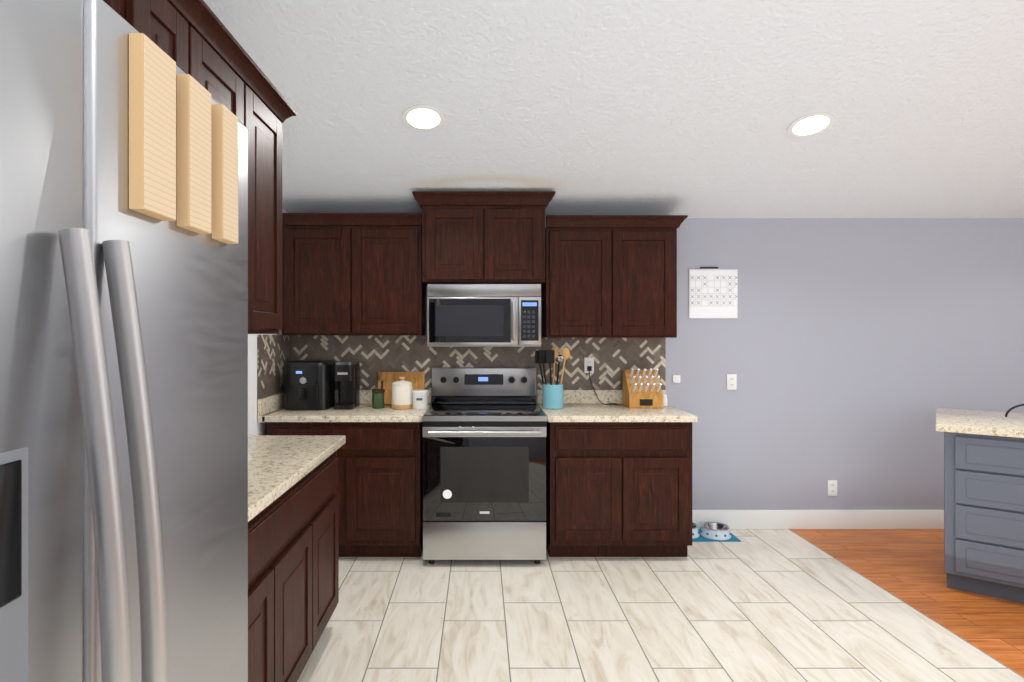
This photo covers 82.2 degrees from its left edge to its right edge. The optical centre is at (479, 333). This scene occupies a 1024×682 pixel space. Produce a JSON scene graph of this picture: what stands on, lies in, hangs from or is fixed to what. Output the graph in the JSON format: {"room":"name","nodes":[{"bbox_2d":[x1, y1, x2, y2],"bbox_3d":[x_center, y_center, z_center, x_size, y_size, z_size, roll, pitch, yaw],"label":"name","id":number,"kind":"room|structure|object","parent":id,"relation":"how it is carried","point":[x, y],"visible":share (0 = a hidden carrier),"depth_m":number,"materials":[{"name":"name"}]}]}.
{"room":"kitchen","nodes":[
{"label":"kitchen","id":0,"kind":"room"},
{"bbox_2d":[248,207,286,434],"bbox_3d":[-1.440,-0.370,0.850,0.100,3.600,7.100,0,0,0],"label":"wall","id":1,"kind":"structure","parent":0,"point":[255,427],"depth_m":3.59,"materials":[{"name":"white paint"}]},
{"bbox_2d":[103,0,146,35],"bbox_3d":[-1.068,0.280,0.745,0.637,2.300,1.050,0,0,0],"label":"upper cabinet","id":2,"kind":"object","parent":1,"relation":"attached to","point":[134,12],"depth_m":1.27,"materials":[{"name":"brown wood"}]},
{"bbox_2d":[147,0,198,81],"bbox_3d":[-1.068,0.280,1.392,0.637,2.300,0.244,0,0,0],"label":"upper cabinet","id":3,"kind":"object","parent":1,"relation":"attached to","point":[196,40],"depth_m":1.46,"materials":[{"name":"brown wood"}]},
{"bbox_2d":[199,0,250,333],"bbox_3d":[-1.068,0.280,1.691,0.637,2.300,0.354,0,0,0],"label":"upper cabinet","id":4,"kind":"object","parent":1,"relation":"attached to","point":[224,68],"depth_m":1.74,"materials":[{"name":"brown wood"}]},
{"bbox_2d":[251,60,290,333],"bbox_3d":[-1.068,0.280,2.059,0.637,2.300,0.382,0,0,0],"label":"upper cabinet","id":5,"kind":"object","parent":1,"relation":"attached to","point":[269,110],"depth_m":2.06,"materials":[{"name":"brown wood"}]},
{"bbox_2d":[204,0,1023,217],"bbox_3d":[2.305,-1.400,0.850,7.590,1.150,7.100,0,0,0],"label":"ceiling","id":6,"kind":"structure","parent":0,"point":[693,108],"depth_m":2.98,"materials":[{"name":"paint"}]},
{"bbox_2d":[402,105,444,130],"bbox_3d":[-0.300,-1.143,3.109,0.224,0.006,0.224,0,-14,0],"label":"recessed light","id":7,"kind":"object","parent":6,"relation":"in","point":[423,118],"visible":1,"depth_m":3.10,"materials":[{"name":"white plastic"}]},
{"bbox_2d":[788,112,834,136],"bbox_3d":[1.790,-1.128,3.169,0.224,0.006,0.224,0,-14,0],"label":"recessed light","id":8,"kind":"object","parent":6,"relation":"in","point":[811,124],"visible":1,"depth_m":3.16,"materials":[{"name":"white plastic"}]},
{"bbox_2d":[297,529,1023,681],"bbox_3d":[0.388,1.460,0.850,3.755,0.060,7.100,0,0,0],"label":"floor","id":9,"kind":"structure","parent":0,"point":[771,605],"depth_m":2.89,"materials":[{"name":"white tile"}]},
{"bbox_2d":[0,0,247,681],"bbox_3d":[-0.866,0.502,0.692,0.989,1.815,0.910,0,0,0],"label":"fridge","id":10,"kind":"object","parent":9,"relation":"on","point":[123,350],"visible":1,"depth_m":0.69,"materials":[{"name":"grey metal"}]},
{"bbox_2d":[248,435,345,681],"bbox_3d":[-1.031,0.970,2.102,0.712,0.920,1.690,0,0,0],"label":"base cabinet","id":11,"kind":"object","parent":9,"relation":"on","point":[293,548],"visible":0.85,"depth_m":2.19,"materials":[{"name":"brown wood"}]},
{"bbox_2d":[257,390,431,556],"bbox_3d":[-0.871,0.920,3.971,1.031,1.020,0.652,0,0,0],"label":"base cabinet","id":12,"kind":"object","parent":9,"relation":"on","point":[380,473],"visible":0.65,"depth_m":3.66,"materials":[{"name":"brown wood"}]},
{"bbox_2d":[284,360,334,409],"bbox_3d":[-1.175,0.346,4.018,0.300,0.325,0.365,0,0,0],"label":"air fryer","id":13,"kind":"object","parent":12,"relation":"on","point":[309,384],"visible":0.98,"depth_m":3.90,"materials":[{"name":"black plastic"}]},
{"bbox_2d":[334,360,359,409],"bbox_3d":[-0.925,0.350,4.079,0.124,0.318,0.282,0,0,0],"label":"coffee maker","id":14,"kind":"object","parent":12,"relation":"on","point":[347,375],"visible":1,"depth_m":4.06,"materials":[{"name":"black plastic"}]},
{"bbox_2d":[372,389,384,408],"bbox_3d":[-0.700,0.445,4.030,0.088,0.128,0.088,0,0,0],"label":"spice jar","id":15,"kind":"object","parent":12,"relation":"on","point":[377,398],"visible":1,"depth_m":3.99,"materials":[{"name":"green"}]},
{"bbox_2d":[378,372,424,404],"bbox_3d":[-0.568,0.391,4.220,0.335,0.235,0.018,0,-13,0],"label":"cutting board","id":16,"kind":"object","parent":12,"relation":"on","point":[415,379],"visible":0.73,"depth_m":4.22,"materials":[{"name":"brown wood"}]},
{"bbox_2d":[392,377,411,408],"bbox_3d":[-0.535,0.401,4.020,0.142,0.216,0.142,0,0,0],"label":"canister","id":17,"kind":"object","parent":12,"relation":"on","point":[401,393],"visible":1,"depth_m":3.96,"materials":[{"name":"beige ceramic"}]},
{"bbox_2d":[412,389,427,408],"bbox_3d":[-0.410,0.447,4.010,0.108,0.124,0.108,0,0,0],"label":"sugar canister","id":18,"kind":"object","parent":12,"relation":"on","point":[420,399],"visible":1,"depth_m":3.96,"materials":[{"name":"white ceramic"}]},
{"bbox_2d":[422,367,546,563],"bbox_3d":[0.028,0.838,3.908,0.766,1.185,0.773,0,0,0],"label":"range","id":19,"kind":"object","parent":9,"relation":"on","point":[484,463],"visible":1,"depth_m":3.58,"materials":[{"name":"grey metal"}]},
{"bbox_2d":[537,390,696,556],"bbox_3d":[0.887,0.920,3.971,0.935,1.020,0.652,0,0,0],"label":"base cabinet","id":20,"kind":"object","parent":9,"relation":"on","point":[619,480],"visible":0.9,"depth_m":3.66,"materials":[{"name":"brown wood"}]},
{"bbox_2d":[535,347,569,408],"bbox_3d":[0.498,0.298,4.020,0.233,0.421,0.140,0,0,0],"label":"utensil crock","id":21,"kind":"object","parent":20,"relation":"on","point":[553,395],"visible":1,"depth_m":3.99,"materials":[{"name":"teal ceramic"}]},
{"bbox_2d":[622,368,662,407],"bbox_3d":[1.145,0.374,4.107,0.230,0.270,0.255,0,0,0],"label":"knife block","id":22,"kind":"object","parent":20,"relation":"on","point":[641,388],"visible":1,"depth_m":4.05,"materials":[{"name":"brown wood"}]},
{"bbox_2d":[663,394,667,405],"bbox_3d":[1.300,0.468,4.130,0.044,0.083,0.044,0,0,0],"label":"salt shaker","id":23,"kind":"object","parent":20,"relation":"on","point":[665,403],"visible":0.75,"depth_m":4.11,"materials":[{"name":"white ceramic"}]},
{"bbox_2d":[692,529,740,541],"bbox_3d":[1.593,1.427,4.152,0.415,0.004,0.245,0,0,0],"label":"pet mat","id":24,"kind":"object","parent":9,"relation":"on","point":[700,538],"visible":0.29,"depth_m":4.04,"materials":[{"name":"teal"}]},
{"bbox_2d":[692,522,699,538],"bbox_3d":[1.455,1.390,4.170,0.209,0.069,0.206,0,0,0],"label":"pet bowl","id":25,"kind":"object","parent":24,"relation":"on","point":[695,532],"visible":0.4,"depth_m":4.10,"materials":[{"name":"white ceramic"}]},
{"bbox_2d":[700,522,730,539],"bbox_3d":[1.665,1.390,4.140,0.209,0.069,0.206,0,0,0],"label":"pet bowl","id":26,"kind":"object","parent":24,"relation":"on","point":[715,530],"visible":1,"depth_m":4.09,"materials":[{"name":"white ceramic"}]},
{"bbox_2d":[426,218,1023,509],"bbox_3d":[2.305,0.130,4.350,7.590,2.600,0.100,0,0,0],"label":"wall","id":27,"kind":"structure","parent":0,"point":[853,354],"depth_m":4.30,"materials":[{"name":"grey paint"}]},
{"bbox_2d":[282,213,425,334],"bbox_3d":[-0.870,-0.400,4.107,0.950,0.820,0.380,0,0,0],"label":"upper cabinet","id":28,"kind":"object","parent":27,"relation":"attached to","point":[351,273],"visible":0.94,"depth_m":3.96,"materials":[{"name":"brown wood"}]},
{"bbox_2d":[257,335,665,399],"bbox_3d":[-0.013,0.207,3.974,2.751,0.404,0.649,0,0,0],"label":"tile backsplash","id":29,"kind":"structure","parent":27,"relation":"attached to","point":[614,358],"depth_m":4.30,"materials":[{"name":"brown tile"}]},
{"bbox_2d":[584,358,617,404],"bbox_3d":[0.883,0.339,4.215,0.236,0.332,0.163,0,0,0],"label":"outlet","id":30,"kind":"object","parent":29,"relation":"attached to","point":[589,365],"visible":1,"depth_m":4.29,"materials":[{"name":"white plastic"}]},
{"bbox_2d":[412,191,554,285],"bbox_3d":[0.025,-0.640,4.067,0.940,0.590,0.460,0,0,0],"label":"upper cabinet","id":31,"kind":"object","parent":27,"relation":"attached to","point":[483,237],"visible":0.96,"depth_m":3.88,"materials":[{"name":"brown wood"}]},
{"bbox_2d":[427,284,540,346],"bbox_3d":[0.028,-0.124,4.079,0.760,0.421,0.435,0,0,0],"label":"microwave","id":32,"kind":"object","parent":31,"relation":"attached to","point":[483,315],"visible":1,"depth_m":3.90,"materials":[{"name":"grey metal"}]},
{"bbox_2d":[541,215,687,337],"bbox_3d":[0.919,-0.385,4.107,0.944,0.820,0.380,0,0,0],"label":"upper cabinet","id":33,"kind":"object","parent":27,"relation":"attached to","point":[610,276],"visible":0.96,"depth_m":3.96,"materials":[{"name":"brown wood"}]},
{"bbox_2d":[672,375,679,382],"bbox_3d":[1.440,0.330,4.293,0.056,0.056,0.010,0,0,0],"label":"switch plate","id":34,"kind":"object","parent":27,"relation":"attached to","point":[675,378],"visible":1,"depth_m":4.29,"materials":[{"name":"white plastic"}]},
{"bbox_2d":[689,267,737,318],"bbox_3d":[1.710,-0.301,4.288,0.357,0.377,0.020,0,0,0],"label":"calendar","id":35,"kind":"object","parent":27,"relation":"attached to","point":[713,292],"visible":1,"depth_m":4.29,"materials":[{"name":"white paper"}]},
{"bbox_2d":[727,374,736,389],"bbox_3d":[1.847,0.352,4.294,0.070,0.114,0.009,0,0,0],"label":"outlet","id":36,"kind":"object","parent":27,"relation":"attached to","point":[731,381],"visible":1,"depth_m":4.29,"materials":[{"name":"white plastic"}]},
{"bbox_2d":[692,510,943,528],"bbox_3d":[3.685,1.360,4.292,4.630,0.140,0.015,0,0,0],"label":"baseboard","id":37,"kind":"structure","parent":27,"relation":"attached to","point":[832,519],"depth_m":4.28,"materials":[{"name":"white paint"}]},
{"bbox_2d":[828,480,836,495],"bbox_3d":[2.585,1.130,4.294,0.070,0.114,0.009,0,0,0],"label":"outlet","id":38,"kind":"object","parent":27,"relation":"attached to","point":[832,487],"visible":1,"depth_m":4.29,"materials":[{"name":"white plastic"}]},
{"bbox_2d":[790,529,1023,676],"bbox_3d":[4.183,1.460,0.850,3.835,0.060,7.100,0,0,0],"label":"floor","id":39,"kind":"structure","parent":0,"point":[907,566],"depth_m":3.36,"materials":[{"name":"brown wood"}]},
{"bbox_2d":[944,432,1023,602],"bbox_3d":[3.562,0.985,2.883,2.000,0.890,0.641,0,0,38],"label":"kitchen island","id":40,"kind":"object","parent":39,"relation":"on","point":[983,502],"depth_m":3.15,"materials":[{"name":"grey paint"}]},
{"bbox_2d":[936,408,1023,439],"bbox_3d":[3.629,0.520,2.968,2.080,0.040,0.904,0,0,38],"label":"island countertop","id":41,"kind":"structure","parent":40,"relation":"on","point":[970,422],"depth_m":3.31,"materials":[{"name":"beige stone"}]}
]}

